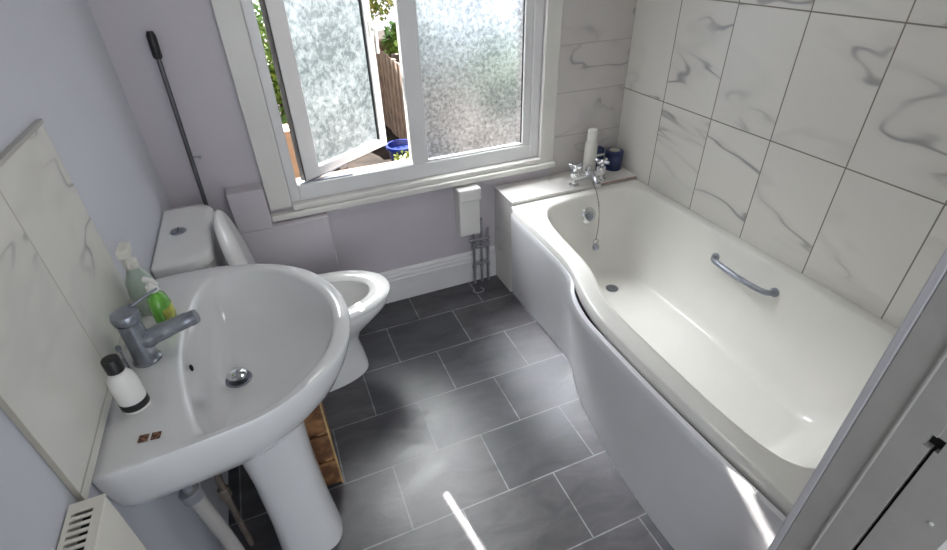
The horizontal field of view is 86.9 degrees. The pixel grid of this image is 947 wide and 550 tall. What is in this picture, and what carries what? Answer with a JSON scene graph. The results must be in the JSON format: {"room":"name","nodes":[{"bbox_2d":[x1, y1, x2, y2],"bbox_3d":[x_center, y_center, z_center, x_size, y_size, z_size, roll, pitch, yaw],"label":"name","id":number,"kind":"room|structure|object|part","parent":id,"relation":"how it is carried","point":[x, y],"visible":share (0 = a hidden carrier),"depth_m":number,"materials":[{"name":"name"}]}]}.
{"room":"bathroom","nodes":[
{"label":"bathroom","id":0,"kind":"room"},
{"bbox_2d":[0,0,228,549],"bbox_3d":[-0.929,-0.140,1.046,0.100,2.400,2.512,-14,36,-18],"label":"wall","id":1,"kind":"structure","parent":0,"point":[57,68],"depth_m":1.25,"materials":[{"name":"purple paint"}]},
{"bbox_2d":[0,119,132,501],"bbox_3d":[-0.795,0.033,0.960,0.012,0.492,0.632,-14,36,-18],"label":"backsplash","id":2,"kind":"structure","parent":1,"relation":"attached to","point":[61,286],"depth_m":0.92,"materials":[{"name":"tile"}]},
{"bbox_2d":[57,493,146,549],"bbox_3d":[-0.552,0.840,0.930,0.052,0.893,0.392,-14,36,-18],"label":"radiator","id":3,"kind":"object","parent":1,"relation":"attached to","point":[94,523],"visible":1,"depth_m":0.81,"materials":[{"name":"metal"}]},
{"bbox_2d":[57,493,105,549],"bbox_3d":[-0.564,0.473,0.679,0.052,0.003,0.392,-14,36,-18],"label":"grille","id":4,"kind":"object","parent":3,"relation":"attached to","point":[95,529],"depth_m":0.79,"materials":[{"name":"metal"}]},
{"bbox_2d":[87,0,636,272],"bbox_3d":[-0.282,-0.461,2.636,2.216,3.700,0.320,-14,36,-18],"label":"wall","id":5,"kind":"structure","parent":0,"point":[386,235],"depth_m":2.13,"materials":[{"name":"purple paint"}]},
{"bbox_2d":[210,0,291,209],"bbox_3d":[-0.876,-0.864,1.846,0.094,1.370,0.022,-14,36,-18],"label":"trim","id":6,"kind":"structure","parent":5,"relation":"attached to","point":[229,17],"depth_m":1.95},
{"bbox_2d":[226,183,339,273],"bbox_3d":[-0.843,-0.065,2.358,0.382,0.790,0.080,-14,36,-18],"label":"pipe boxing","id":7,"kind":"object","parent":5,"relation":"attached to","point":[305,242],"visible":0.59,"depth_m":2.24,"materials":[{"name":"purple paint"}]},
{"bbox_2d":[240,0,543,201],"bbox_3d":[-0.324,-1.091,2.215,1.254,1.282,0.339,-14,36,-18],"label":"window","id":8,"kind":"structure","parent":5,"relation":"in","point":[471,69],"depth_m":2.26,"materials":[{"name":"plastic"}]},
{"bbox_3d":[-0.620,-1.037,2.124,0.005,1.063,0.416,19,40,28],"label":"casement pane","id":9,"kind":"part","parent":8,"relation":"part of","materials":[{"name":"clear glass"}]},
{"bbox_3d":[-0.455,-1.087,2.294,0.043,0.130,0.025,19,40,28],"label":"casement handle","id":10,"kind":"part","parent":8,"relation":"part of","materials":[{"name":"white plastic"}]},
{"bbox_3d":[0.008,-1.099,2.189,0.560,1.158,0.005,-14,36,-18],"label":"fixed pane","id":11,"kind":"part","parent":8,"relation":"part of","materials":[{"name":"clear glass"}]},
{"bbox_2d":[271,157,555,221],"bbox_3d":[-0.240,-0.441,2.446,1.440,0.056,0.065,-14,36,-18],"label":"windowsill","id":12,"kind":"structure","parent":5,"relation":"attached to","point":[333,202],"depth_m":2.40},
{"bbox_2d":[378,245,495,303],"bbox_3d":[-0.273,0.018,2.740,0.860,0.192,0.020,-14,36,-18],"label":"baseboard","id":13,"kind":"structure","parent":5,"relation":"attached to","point":[449,271],"depth_m":2.75,"materials":[{"name":"paint"}]},
{"bbox_2d":[453,183,480,236],"bbox_3d":[-0.029,-0.333,2.582,0.121,0.267,0.087,-14,36,-18],"label":"box","id":14,"kind":"object","parent":5,"relation":"attached to","point":[467,197],"visible":0.94,"depth_m":2.55,"materials":[{"name":"white plastic"}]},
{"bbox_3d":[-0.032,-0.416,2.526,0.121,0.067,0.087,-14,36,-18],"label":"box lid","id":15,"kind":"part","parent":14,"relation":"part of","materials":[{"name":"white plastic"}]},
{"bbox_2d":[538,0,562,162],"bbox_3d":[0.363,-1.176,2.260,0.081,1.390,0.022,-14,36,-18],"label":"trim","id":16,"kind":"structure","parent":5,"relation":"attached to","point":[554,8],"depth_m":2.40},
{"bbox_2d":[228,275,764,549],"bbox_3d":[0.472,1.006,1.501,2.416,0.080,3.708,-14,36,-18],"label":"floor","id":17,"kind":"structure","parent":0,"point":[466,426],"depth_m":1.95,"materials":[{"name":"tile"}]},
{"bbox_2d":[146,31,227,265],"bbox_3d":[-1.106,-0.230,2.071,0.110,1.400,0.140,-14,36,-18],"label":"mop","id":18,"kind":"object","parent":17,"relation":"on","point":[152,40],"visible":0.44,"depth_m":1.85,"materials":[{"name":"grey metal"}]},
{"bbox_2d":[92,264,350,549],"bbox_3d":[-0.572,0.482,1.490,0.529,0.851,0.694,-14,36,-18],"label":"washbasin","id":19,"kind":"object","parent":17,"relation":"on","point":[238,386],"visible":0.94,"depth_m":1.29,"materials":[{"name":"ceramic"}]},
{"bbox_2d":[100,354,150,414],"bbox_3d":[-0.706,0.219,1.010,0.054,0.136,0.053,-14,36,-18],"label":"wash bottle","id":20,"kind":"object","parent":19,"relation":"on","point":[123,383],"visible":1,"depth_m":1.00,"materials":[{"name":"white plastic"}]},
{"bbox_2d":[115,241,159,315],"bbox_3d":[-0.853,0.010,1.272,0.068,0.194,0.068,-14,36,-18],"label":"spray bottle","id":21,"kind":"object","parent":19,"relation":"on","point":[135,287],"visible":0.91,"depth_m":1.25,"materials":[{"name":"plastic"}]},
{"bbox_2d":[109,288,200,368],"bbox_3d":[-0.725,0.116,1.145,0.176,0.155,0.072,-19,38,-24],"label":"mixer tap","id":22,"kind":"object","parent":19,"relation":"on","point":[140,342],"visible":0.99,"depth_m":1.12,"materials":[{"name":"silver metal"}]},
{"bbox_3d":[-0.786,0.185,1.123,0.011,0.069,0.011,-14,36,-18],"label":"waste rod","id":23,"kind":"part","parent":22,"relation":"part of","materials":[{"name":"silver metal"}]},
{"bbox_2d":[141,277,176,323],"bbox_3d":[-0.761,0.067,1.213,0.048,0.160,0.068,-14,36,-18],"label":"soap dispenser","id":24,"kind":"object","parent":19,"relation":"on","point":[161,307],"visible":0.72,"depth_m":1.19,"materials":[{"name":"green plastic"}]},
{"bbox_2d":[147,290,176,323],"bbox_3d":[-0.761,0.085,1.225,0.047,0.118,0.068,-14,36,-18],"label":"bottle","id":25,"kind":"object","parent":24,"relation":"attached to","point":[161,307],"depth_m":1.20,"materials":[{"name":"green plastic"}]},
{"bbox_2d":[178,483,244,549],"bbox_3d":[-0.706,0.682,1.339,0.100,0.538,0.052,-14,36,-18],"label":"pipe","id":26,"kind":"object","parent":19,"relation":"attached to","point":[194,496],"visible":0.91,"depth_m":1.29,"materials":[{"name":"white plastic"}]},
{"bbox_2d":[214,474,254,545],"bbox_3d":[-0.736,0.598,1.463,0.052,0.701,0.034,-14,36,-18],"label":"supply pipe","id":27,"kind":"object","parent":17,"relation":"on","point":[223,490],"visible":0.52,"depth_m":1.52,"materials":[{"name":"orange metal"}]},
{"bbox_2d":[151,204,389,391],"bbox_3d":[-0.735,0.085,2.062,0.765,0.870,0.465,-14,36,-18],"label":"toilet","id":28,"kind":"object","parent":17,"relation":"on","point":[191,237],"visible":0.47,"depth_m":1.86,"materials":[{"name":"ceramic"}]},
{"bbox_3d":[-1.017,-0.137,1.773,0.175,0.044,0.465,-14,36,-18],"label":"cistern lid","id":29,"kind":"part","parent":28,"relation":"part of","materials":[{"name":"ceramic"}]},
{"bbox_3d":[-0.857,-0.038,1.867,0.092,0.440,0.372,-14,36,-18],"label":"lid","id":30,"kind":"part","parent":28,"relation":"part of","materials":[{"name":"ceramic"}]},
{"bbox_3d":[-0.618,0.096,2.076,0.547,0.022,0.384,-14,36,-18],"label":"seat","id":31,"kind":"part","parent":28,"relation":"part of","materials":[{"name":"plastic"}]},
{"bbox_3d":[-0.646,0.281,2.185,0.604,0.402,0.370,-14,36,-18],"label":"bowl","id":32,"kind":"part","parent":28,"relation":"part of","materials":[{"name":"ceramic"}]},
{"bbox_2d":[305,402,343,485],"bbox_3d":[-0.625,0.497,1.731,0.214,0.560,0.231,-14,36,-18],"label":"crate","id":33,"kind":"object","parent":17,"relation":"on","point":[317,424],"visible":0.25,"depth_m":1.70,"materials":[{"name":"brown wood"}]},
{"bbox_2d":[469,218,489,283],"bbox_3d":[0.034,-0.129,2.756,0.122,0.400,0.033,-14,36,-18],"label":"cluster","id":34,"kind":"object","parent":17,"relation":"on","point":[487,237],"visible":0.98,"depth_m":2.75,"materials":[{"name":"grey metal"}]},
{"bbox_2d":[494,166,636,291],"bbox_3d":[0.503,-0.271,2.805,0.752,0.553,0.216,-14,36,-18],"label":"tiled ledge","id":35,"kind":"object","parent":17,"relation":"on","point":[509,195],"visible":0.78,"depth_m":2.63,"materials":[{"name":"tile"}]},
{"bbox_2d":[568,157,609,250],"bbox_3d":[0.633,-0.366,2.608,0.240,0.403,0.262,-14,36,-18],"label":"mixer tap","id":36,"kind":"object","parent":35,"relation":"on","point":[596,175],"visible":1,"depth_m":2.57,"materials":[{"name":"silver metal"}]},
{"bbox_3d":[0.632,-0.330,2.579,0.024,0.257,0.158,-4,34,-3],"label":"plug chain","id":37,"kind":"part","parent":36,"relation":"part of","materials":[{"name":"silver metal"}]},
{"bbox_2d":[582,128,597,171],"bbox_3d":[0.617,-0.645,2.635,0.068,0.251,0.068,-14,36,-18],"label":"lotion bottle","id":38,"kind":"object","parent":35,"relation":"on","point":[591,145],"visible":0.77,"depth_m":2.60,"materials":[{"name":"white plastic"}]},
{"bbox_2d":[595,146,604,168],"bbox_3d":[0.678,-0.641,2.743,0.056,0.119,0.045,-14,36,-18],"label":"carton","id":39,"kind":"object","parent":35,"relation":"on","point":[600,151],"visible":0.34,"depth_m":2.71,"materials":[{"name":"blue plastic"}]},
{"bbox_2d":[604,147,623,170],"bbox_3d":[0.768,-0.637,2.743,0.096,0.108,0.096,-14,36,-18],"label":"tub","id":40,"kind":"object","parent":35,"relation":"on","point":[614,155],"visible":0.96,"depth_m":2.71,"materials":[{"name":"blue plastic"}]},
{"bbox_2d":[511,180,897,549],"bbox_3d":[0.807,0.244,2.053,0.892,0.534,1.709,-14,36,-18],"label":"bathtub","id":41,"kind":"object","parent":17,"relation":"on","point":[710,371],"visible":0.91,"depth_m":1.90,"materials":[{"name":"plastic"}]},
{"bbox_3d":[0.462,0.170,1.835,0.103,0.016,1.703,-12,36,-14],"label":"panel rail","id":42,"kind":"part","parent":41,"relation":"part of","materials":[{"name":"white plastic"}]},
{"bbox_3d":[0.461,0.347,1.954,0.133,0.492,1.704,-10,35,-12],"label":"bath panel","id":43,"kind":"part","parent":41,"relation":"part of","materials":[{"name":"plastic"}]},
{"bbox_3d":[1.107,0.001,2.086,0.073,0.046,0.341,-14,36,-18],"label":"grab handle","id":44,"kind":"part","parent":41,"relation":"part of","materials":[{"name":"silver metal"}]},
{"bbox_2d":[616,0,946,327],"bbox_3d":[1.149,-0.768,1.865,0.100,2.400,2.212,-14,36,-18],"label":"wall","id":45,"kind":"structure","parent":0,"point":[813,133],"depth_m":1.78,"materials":[{"name":"tile"}]},
{"bbox_3d":[0.541,0.120,0.597,2.216,2.400,0.176,-14,36,-18],"label":"wall","id":46,"kind":"structure","parent":0,"visible":0},
{"bbox_2d":[768,247,946,549],"bbox_3d":[0.685,0.185,0.795,0.060,2.060,0.050,-14,36,-18],"label":"trim","id":47,"kind":"structure","parent":46,"relation":"attached to","point":[925,343],"depth_m":0.82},
{"bbox_2d":[808,347,946,549],"bbox_3d":[0.701,0.210,0.759,0.065,2.060,0.051,-14,36,-18],"label":"trim","id":48,"kind":"structure","parent":46,"relation":"attached to","point":[906,445],"depth_m":0.81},
{"bbox_2d":[854,435,945,549],"bbox_3d":[0.719,0.650,1.027,0.018,1.030,0.035,-14,36,-18],"label":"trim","id":49,"kind":"structure","parent":46,"relation":"attached to","point":[939,443],"depth_m":0.79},
{"bbox_2d":[857,427,946,549],"bbox_3d":[0.728,0.242,0.710,0.060,2.060,0.079,-14,36,-18],"label":"trim","id":50,"kind":"structure","parent":46,"relation":"attached to","point":[904,526],"depth_m":0.79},
{"label":"outside","id":51,"kind":"structure","parent":0,"visible":0},
{"bbox_2d":[264,29,398,171],"bbox_3d":[-4.394,-3.551,10.538,18.000,0.150,18.000,-14,36,-18],"label":"floor","id":52,"kind":"structure","parent":51,"point":[380,155],"depth_m":8.03,"materials":[{"name":"concrete"}]},
{"bbox_2d":[253,0,287,123],"bbox_3d":[-2.943,-2.848,7.444,1.631,2.357,1.221,-14,36,-18],"label":"shrub","id":53,"kind":"object","parent":52,"relation":"on","point":[259,17],"visible":0.11,"depth_m":7.09,"materials":[{"name":"green plant"}]},
{"bbox_3d":[-2.936,-2.428,7.720,0.092,1.352,0.092,-1,34,1],"label":"stem","id":54,"kind":"part","parent":53,"relation":"part of","materials":[{"name":"green plant"}]},
{"bbox_2d":[282,124,299,177],"bbox_3d":[-2.446,-1.177,6.000,0.700,1.100,0.300,-14,36,-18],"label":"planter","id":55,"kind":"object","parent":52,"relation":"on","point":[285,126],"visible":0.16,"depth_m":5.82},
{"bbox_2d":[369,0,393,20],"bbox_3d":[-2.085,-4.662,9.494,1.999,2.990,1.343,-14,36,-18],"label":"flowering shrub","id":56,"kind":"object","parent":52,"relation":"on","point":[375,6],"visible":0.21,"depth_m":9.26,"materials":[{"name":"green plant"}]},
{"bbox_2d":[374,39,399,114],"bbox_3d":[-1.520,-3.639,9.317,2.200,1.370,0.200,-14,36,-18],"label":"wall","id":57,"kind":"structure","parent":52,"relation":"on","point":[379,40],"depth_m":8.88,"materials":[{"name":"white"}]},
{"bbox_2d":[379,20,399,59],"bbox_3d":[-1.138,-3.606,8.954,0.968,1.806,0.552,-14,36,-18],"label":"leafy shrub","id":58,"kind":"object","parent":52,"relation":"on","point":[392,35],"visible":0.16,"depth_m":8.48,"materials":[{"name":"green plant"}]},
{"bbox_2d":[375,47,407,138],"bbox_3d":[-0.396,-1.761,6.625,0.140,1.450,6.478,-14,36,-18],"label":"fence","id":59,"kind":"object","parent":52,"relation":"on","point":[389,71],"visible":0.15,"depth_m":8.34,"materials":[{"name":"brown wood"}]},
{"bbox_3d":[-1.230,-2.899,8.328,0.100,1.450,0.100,-14,36,-18],"label":"post","id":60,"kind":"part","parent":59,"relation":"part of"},
{"bbox_2d":[386,139,408,160],"bbox_3d":[-1.058,-1.778,7.468,0.460,0.360,0.460,-14,36,-18],"label":"plant pot","id":61,"kind":"object","parent":52,"relation":"on","point":[394,146],"visible":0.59,"depth_m":7.42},
{"bbox_2d":[394,150,409,160],"bbox_3d":[-0.908,-1.540,7.109,0.471,0.476,0.483,5,35,10],"label":"plant","id":62,"kind":"object","parent":52,"relation":"on","point":[396,157],"visible":0.09,"depth_m":7.04,"materials":[{"name":"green plant"}]}
]}

